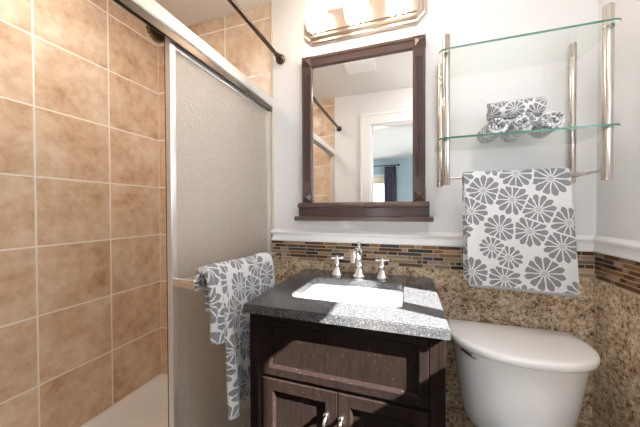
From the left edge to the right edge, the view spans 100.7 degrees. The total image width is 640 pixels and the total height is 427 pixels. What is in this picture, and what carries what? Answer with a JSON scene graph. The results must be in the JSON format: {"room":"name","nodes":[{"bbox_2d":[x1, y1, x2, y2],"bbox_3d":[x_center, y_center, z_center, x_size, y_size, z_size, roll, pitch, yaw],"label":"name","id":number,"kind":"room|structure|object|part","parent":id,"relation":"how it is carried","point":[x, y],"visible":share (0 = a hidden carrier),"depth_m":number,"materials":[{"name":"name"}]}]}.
{"room":"bathroom","nodes":[
{"label":"bathroom","id":0,"kind":"room"},
{"bbox_2d":[0,0,161,426],"bbox_3d":[-1.303,0.025,1.111,0.100,2.350,1.545,0,1,18],"label":"wall","id":1,"kind":"structure","parent":0,"point":[80,265],"depth_m":1.29,"materials":[{"name":"beige tile"}]},
{"bbox_2d":[109,0,281,26],"bbox_3d":[-1.141,-1.176,-0.830,3.750,0.100,5.100,0,1,18],"label":"ceiling","id":2,"kind":"structure","parent":0,"point":[188,12],"depth_m":1.50,"materials":[{"name":"white paint"}]},
{"bbox_2d":[158,0,597,373],"bbox_3d":[0.079,0.017,1.417,2.335,2.350,0.100,0,1,18],"label":"wall","id":3,"kind":"structure","parent":0,"point":[535,65],"depth_m":1.18,"materials":[{"name":"white paint"}]},
{"bbox_2d":[146,25,163,42],"bbox_3d":[-0.534,-0.591,0.866,0.014,0.056,0.063,0,1,18],"label":"shower head","id":4,"kind":"object","parent":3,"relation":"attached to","point":[154,35],"visible":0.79,"depth_m":0.86,"materials":[{"name":"brown metal"}]},
{"bbox_2d":[113,0,272,426],"bbox_3d":[-0.495,0.212,0.852,0.077,1.675,1.312,0,1,18],"label":"shower door frame","id":5,"kind":"object","parent":3,"relation":"attached to","point":[149,12],"visible":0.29,"depth_m":0.94,"materials":[{"name":"silver metal"}]},
{"bbox_3d":[-0.473,-0.600,0.834,0.024,0.049,1.310,0,1,18],"label":"header rail","id":6,"kind":"part","parent":5,"relation":"part of","materials":[{"name":"silver metal"}]},
{"bbox_2d":[164,35,281,426],"bbox_3d":[-0.345,0.209,1.138,0.119,1.624,0.636,0,1,18],"label":"sliding shower door","id":7,"kind":"structure","parent":5,"relation":"in","point":[216,134],"depth_m":1.00,"materials":[{"name":"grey glass"}]},
{"bbox_3d":[-0.389,-0.555,1.157,0.020,0.027,0.603,0,1,18],"label":"rail","id":8,"kind":"part","parent":7,"relation":"part of","materials":[{"name":"silver metal"}]},
{"bbox_2d":[193,252,274,419],"bbox_3d":[-0.292,0.459,1.047,0.121,0.580,0.436,0,1,18],"label":"towel","id":9,"kind":"object","parent":7,"relation":"hanging from","point":[231,284],"visible":0.83,"depth_m":0.94,"materials":[{"name":"grey fabric"}]},
{"bbox_3d":[-0.383,1.007,1.176,0.020,0.028,0.603,0,1,18],"label":"rail","id":10,"kind":"part","parent":7,"relation":"part of","materials":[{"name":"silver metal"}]},
{"bbox_2d":[227,0,284,64],"bbox_3d":[-0.421,-0.829,0.814,0.054,0.054,1.333,0,1,18],"label":"shower curtain rod","id":11,"kind":"object","parent":3,"relation":"attached to","point":[280,58],"visible":1,"depth_m":1.21,"materials":[{"name":"brown metal"}]},
{"bbox_2d":[270,1,273,235],"bbox_3d":[-0.264,-0.505,1.463,0.009,1.305,0.012,0,1,18],"label":"strip","id":12,"kind":"object","parent":3,"relation":"attached to","point":[271,3],"visible":1,"depth_m":1.46,"materials":[{"name":"beige tile"}]},
{"bbox_2d":[294,34,433,221],"bbox_3d":[0.190,-0.385,1.285,0.661,0.843,0.069,0,1,18],"label":"wall mirror","id":13,"kind":"object","parent":3,"relation":"attached to","point":[364,107],"visible":1,"depth_m":1.29,"materials":[{"name":"brown wood"}]},
{"bbox_3d":[0.195,-0.779,1.299,0.489,0.056,0.029,0,1,18],"label":"rail","id":14,"kind":"part","parent":13,"relation":"part of","materials":[{"name":"brown wood"}]},
{"bbox_2d":[313,50,412,202],"bbox_3d":[0.198,-0.411,1.310,0.521,0.712,0.015,0,1,18],"label":"mirror glass","id":15,"kind":"object","parent":13,"relation":"on","point":[363,101],"depth_m":1.30,"materials":[{"name":"silver mirror"}]},
{"bbox_3d":[0.192,-0.021,1.290,0.627,0.070,0.067,0,1,18],"label":"sill moulding","id":16,"kind":"part","parent":13,"relation":"part of","materials":[{"name":"brown wood"}]},
{"bbox_2d":[304,0,426,45],"bbox_3d":[0.179,-0.965,1.230,0.600,0.186,0.164,0,1,18],"label":"vanity light","id":17,"kind":"object","parent":3,"relation":"attached to","point":[357,18],"visible":1,"depth_m":1.24,"materials":[{"name":"silver metal"}]},
{"bbox_3d":[-0.019,-0.950,1.265,0.106,0.142,0.106,0,1,18],"label":"lamp shade","id":18,"kind":"part","parent":17,"relation":"part of","materials":[{"name":"white glass"}]},
{"bbox_3d":[0.162,-0.950,1.206,0.106,0.142,0.106,0,1,18],"label":"lamp shade","id":19,"kind":"part","parent":17,"relation":"part of","materials":[{"name":"white glass"}]},
{"bbox_3d":[0.340,-0.950,1.147,0.106,0.142,0.106,0,1,18],"label":"lamp shade","id":20,"kind":"part","parent":17,"relation":"part of","materials":[{"name":"white glass"}]},
{"bbox_2d":[271,229,593,251],"bbox_3d":[0.403,0.117,1.247,1.413,0.062,0.022,0,1,18],"label":"chair rail","id":21,"kind":"object","parent":3,"relation":"attached to","point":[585,243],"visible":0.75,"depth_m":1.27,"materials":[{"name":"white"}]},
{"bbox_2d":[272,240,593,277],"bbox_3d":[0.401,0.199,1.255,1.404,0.103,0.010,0,1,18],"label":"mosaic border","id":22,"kind":"object","parent":3,"relation":"attached to","point":[438,257],"visible":0.61,"depth_m":1.27,"materials":[{"name":"beige tile"}]},
{"bbox_2d":[273,259,593,426],"bbox_3d":[0.407,0.722,1.260,1.413,0.942,0.010,0,1,18],"label":"wainscot","id":23,"kind":"structure","parent":3,"relation":"attached to","point":[574,316],"depth_m":1.15,"materials":[{"name":"brown stone"}]},
{"bbox_2d":[437,2,621,186],"bbox_3d":[0.730,-0.389,1.016,0.528,0.561,0.242,0,1,18],"label":"shelf rack","id":24,"kind":"object","parent":3,"relation":"attached to","point":[607,124],"visible":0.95,"depth_m":0.98,"materials":[{"name":"silver metal"}]},
{"bbox_3d":[0.538,-0.390,1.188,0.024,0.543,0.036,0,1,18],"label":"post","id":25,"kind":"part","parent":24,"relation":"part of","materials":[{"name":"silver metal"}]},
{"bbox_3d":[0.476,-0.388,1.001,0.027,0.561,0.027,0,1,18],"label":"post","id":26,"kind":"part","parent":24,"relation":"part of","materials":[{"name":"silver metal"}]},
{"bbox_2d":[477,118,508,143],"bbox_3d":[0.669,-0.319,1.034,0.069,0.063,0.159,0,1,15],"label":"rolled towel","id":27,"kind":"object","parent":24,"relation":"on","point":[497,125],"visible":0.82,"depth_m":0.97,"materials":[{"name":"grey fabric"}]},
{"bbox_2d":[500,112,535,142],"bbox_3d":[0.748,-0.321,1.008,0.069,0.073,0.169,0,1,20],"label":"rolled towel","id":28,"kind":"object","parent":24,"relation":"on","point":[524,121],"visible":0.85,"depth_m":0.94,"materials":[{"name":"grey fabric"}]},
{"bbox_2d":[486,96,546,121],"bbox_3d":[0.737,-0.393,1.007,0.179,0.072,0.073,0,1,23],"label":"rolled towel","id":29,"kind":"object","parent":28,"relation":"on","point":[509,110],"visible":0.94,"depth_m":0.98,"materials":[{"name":"grey fabric"}]},
{"bbox_2d":[462,168,580,297],"bbox_3d":[0.748,0.064,1.008,0.368,0.463,0.069,0,1,18],"label":"towel","id":30,"kind":"object","parent":24,"relation":"hanging from","point":[519,234],"visible":1,"depth_m":0.99,"materials":[{"name":"grey fabric"}]},
{"bbox_3d":[0.730,-0.280,1.015,0.528,0.007,0.237,0,1,18],"label":"glass shelf","id":31,"kind":"part","parent":24,"relation":"part of","materials":[{"name":"teal"}]},
{"bbox_3d":[0.729,-0.606,1.011,0.528,0.007,0.237,0,1,18],"label":"glass shelf","id":32,"kind":"part","parent":24,"relation":"part of","materials":[{"name":"teal"}]},
{"bbox_2d":[528,111,565,138],"bbox_3d":[0.830,-0.323,0.981,0.069,0.065,0.159,0,1,23],"label":"rolled towel","id":33,"kind":"object","parent":24,"relation":"on","point":[552,119],"visible":0.87,"depth_m":0.92,"materials":[{"name":"grey fabric"}]},
{"bbox_3d":[0.987,-0.390,1.040,0.024,0.543,0.036,0,1,18],"label":"post","id":34,"kind":"part","parent":24,"relation":"part of","materials":[{"name":"silver metal"}]},
{"bbox_3d":[0.956,-0.143,0.948,0.010,0.010,0.193,0,1,18],"label":"arm","id":35,"kind":"part","parent":24,"relation":"part of","materials":[{"name":"silver metal"}]},
{"bbox_3d":[0.925,-0.387,0.854,0.027,0.561,0.027,0,1,18],"label":"post","id":36,"kind":"part","parent":24,"relation":"part of","materials":[{"name":"silver metal"}]},
{"bbox_2d":[596,0,639,241],"bbox_3d":[0.916,0.027,0.386,0.100,2.350,1.335,0,1,18],"label":"wall","id":37,"kind":"structure","parent":0,"point":[617,199],"depth_m":0.91,"materials":[{"name":"white paint"}]},
{"bbox_2d":[593,278,639,426],"bbox_3d":[0.865,0.731,0.407,0.010,0.942,1.325,0,1,18],"label":"wainscot","id":38,"kind":"structure","parent":37,"relation":"attached to","point":[616,382],"depth_m":0.92,"materials":[{"name":"brown stone"}]},
{"bbox_2d":[593,236,639,261],"bbox_3d":[0.859,0.126,0.406,0.022,0.062,1.335,0,1,18],"label":"chair rail","id":39,"kind":"object","parent":37,"relation":"attached to","point":[621,248],"visible":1,"depth_m":0.91,"materials":[{"name":"white"}]},
{"bbox_2d":[594,252,639,293],"bbox_3d":[0.864,0.208,0.401,0.010,0.103,1.326,0,1,18],"label":"mosaic border","id":40,"kind":"object","parent":37,"relation":"attached to","point":[620,272],"visible":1,"depth_m":0.91,"materials":[{"name":"beige tile"}]},
{"bbox_3d":[-1.133,1.274,-0.800,3.750,0.100,5.100,0,1,18],"label":"floor","id":41,"kind":"structure","parent":0,"visible":0},
{"bbox_2d":[80,373,167,426],"bbox_3d":[-0.865,1.126,0.987,0.809,0.150,1.333,0,1,18],"label":"shower pan","id":42,"kind":"object","parent":41,"relation":"on","point":[146,406],"visible":0.52,"depth_m":1.49,"materials":[{"name":"white plastic"}]},
{"bbox_2d":[250,313,445,426],"bbox_3d":[0.128,0.760,1.044,0.605,0.872,0.571,0,1,18],"label":"vanity cabinet","id":43,"kind":"object","parent":41,"relation":"on","point":[303,373],"visible":0.74,"depth_m":0.80,"materials":[{"name":"brown wood"}]},
{"bbox_3d":[-0.066,0.819,0.855,0.254,0.551,0.019,0,1,18],"label":"door","id":44,"kind":"part","parent":43,"relation":"part of","materials":[{"name":"brown wood"}]},
{"bbox_3d":[0.015,0.672,0.798,0.020,0.128,0.035,0,1,18],"label":"handle","id":45,"kind":"part","parent":43,"relation":"part of","materials":[{"name":"silver metal"}]},
{"bbox_3d":[0.060,0.672,0.783,0.020,0.128,0.035,0,1,18],"label":"handle","id":46,"kind":"part","parent":43,"relation":"part of","materials":[{"name":"silver metal"}]},
{"bbox_3d":[0.056,0.432,0.809,0.512,0.197,0.019,0,1,18],"label":"drawer","id":47,"kind":"part","parent":43,"relation":"part of","materials":[{"name":"brown wood"}]},
{"bbox_2d":[243,269,450,340],"bbox_3d":[0.129,0.309,1.046,0.621,0.028,0.558,0,1,18],"label":"countertop","id":48,"kind":"structure","parent":43,"relation":"on","point":[421,313],"depth_m":0.86,"materials":[{"name":"grey stone"}]},
{"bbox_2d":[298,283,402,307],"bbox_3d":[0.118,0.389,1.032,0.430,0.130,0.329,0,1,18],"label":"undermount sink","id":49,"kind":"object","parent":48,"relation":"in","point":[328,292],"visible":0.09,"depth_m":1.16,"materials":[{"name":"white ceramic"}]},
{"bbox_2d":[331,241,388,279],"bbox_3d":[0.170,0.212,1.198,0.271,0.163,0.136,0,1,18],"label":"faucet","id":50,"kind":"object","parent":48,"relation":"on","point":[356,256],"visible":1,"depth_m":1.21,"materials":[{"name":"silver metal"}]},
{"bbox_3d":[0.082,0.245,1.266,0.054,0.095,0.054,0,1,18],"label":"handle","id":51,"kind":"part","parent":50,"relation":"part of","materials":[{"name":"silver metal"}]},
{"bbox_3d":[0.171,0.212,1.198,0.062,0.163,0.136,0,1,18],"label":"spout","id":52,"kind":"part","parent":50,"relation":"part of","materials":[{"name":"silver metal"}]},
{"bbox_3d":[0.281,0.245,1.201,0.054,0.095,0.054,0,1,18],"label":"handle","id":53,"kind":"part","parent":50,"relation":"part of","materials":[{"name":"silver metal"}]},
{"bbox_3d":[0.179,0.819,0.774,0.254,0.551,0.019,0,1,18],"label":"door","id":54,"kind":"part","parent":43,"relation":"part of","materials":[{"name":"brown wood"}]},
{"bbox_2d":[448,319,600,426],"bbox_3d":[0.674,0.837,0.782,0.473,0.722,0.723,0,1,18],"label":"toilet","id":55,"kind":"object","parent":41,"relation":"on","point":[509,376],"visible":0.98,"depth_m":0.92,"materials":[{"name":"white ceramic"}]},
{"bbox_3d":[0.566,0.529,0.991,0.067,0.038,0.042,0,1,18],"label":"flush lever","id":56,"kind":"part","parent":55,"relation":"part of","materials":[{"name":"silver metal"}]},
{"bbox_3d":[0.741,0.491,0.986,0.473,0.035,0.285,0,1,18],"label":"tank lid","id":57,"kind":"part","parent":55,"relation":"part of","materials":[{"name":"white ceramic"}]}
]}

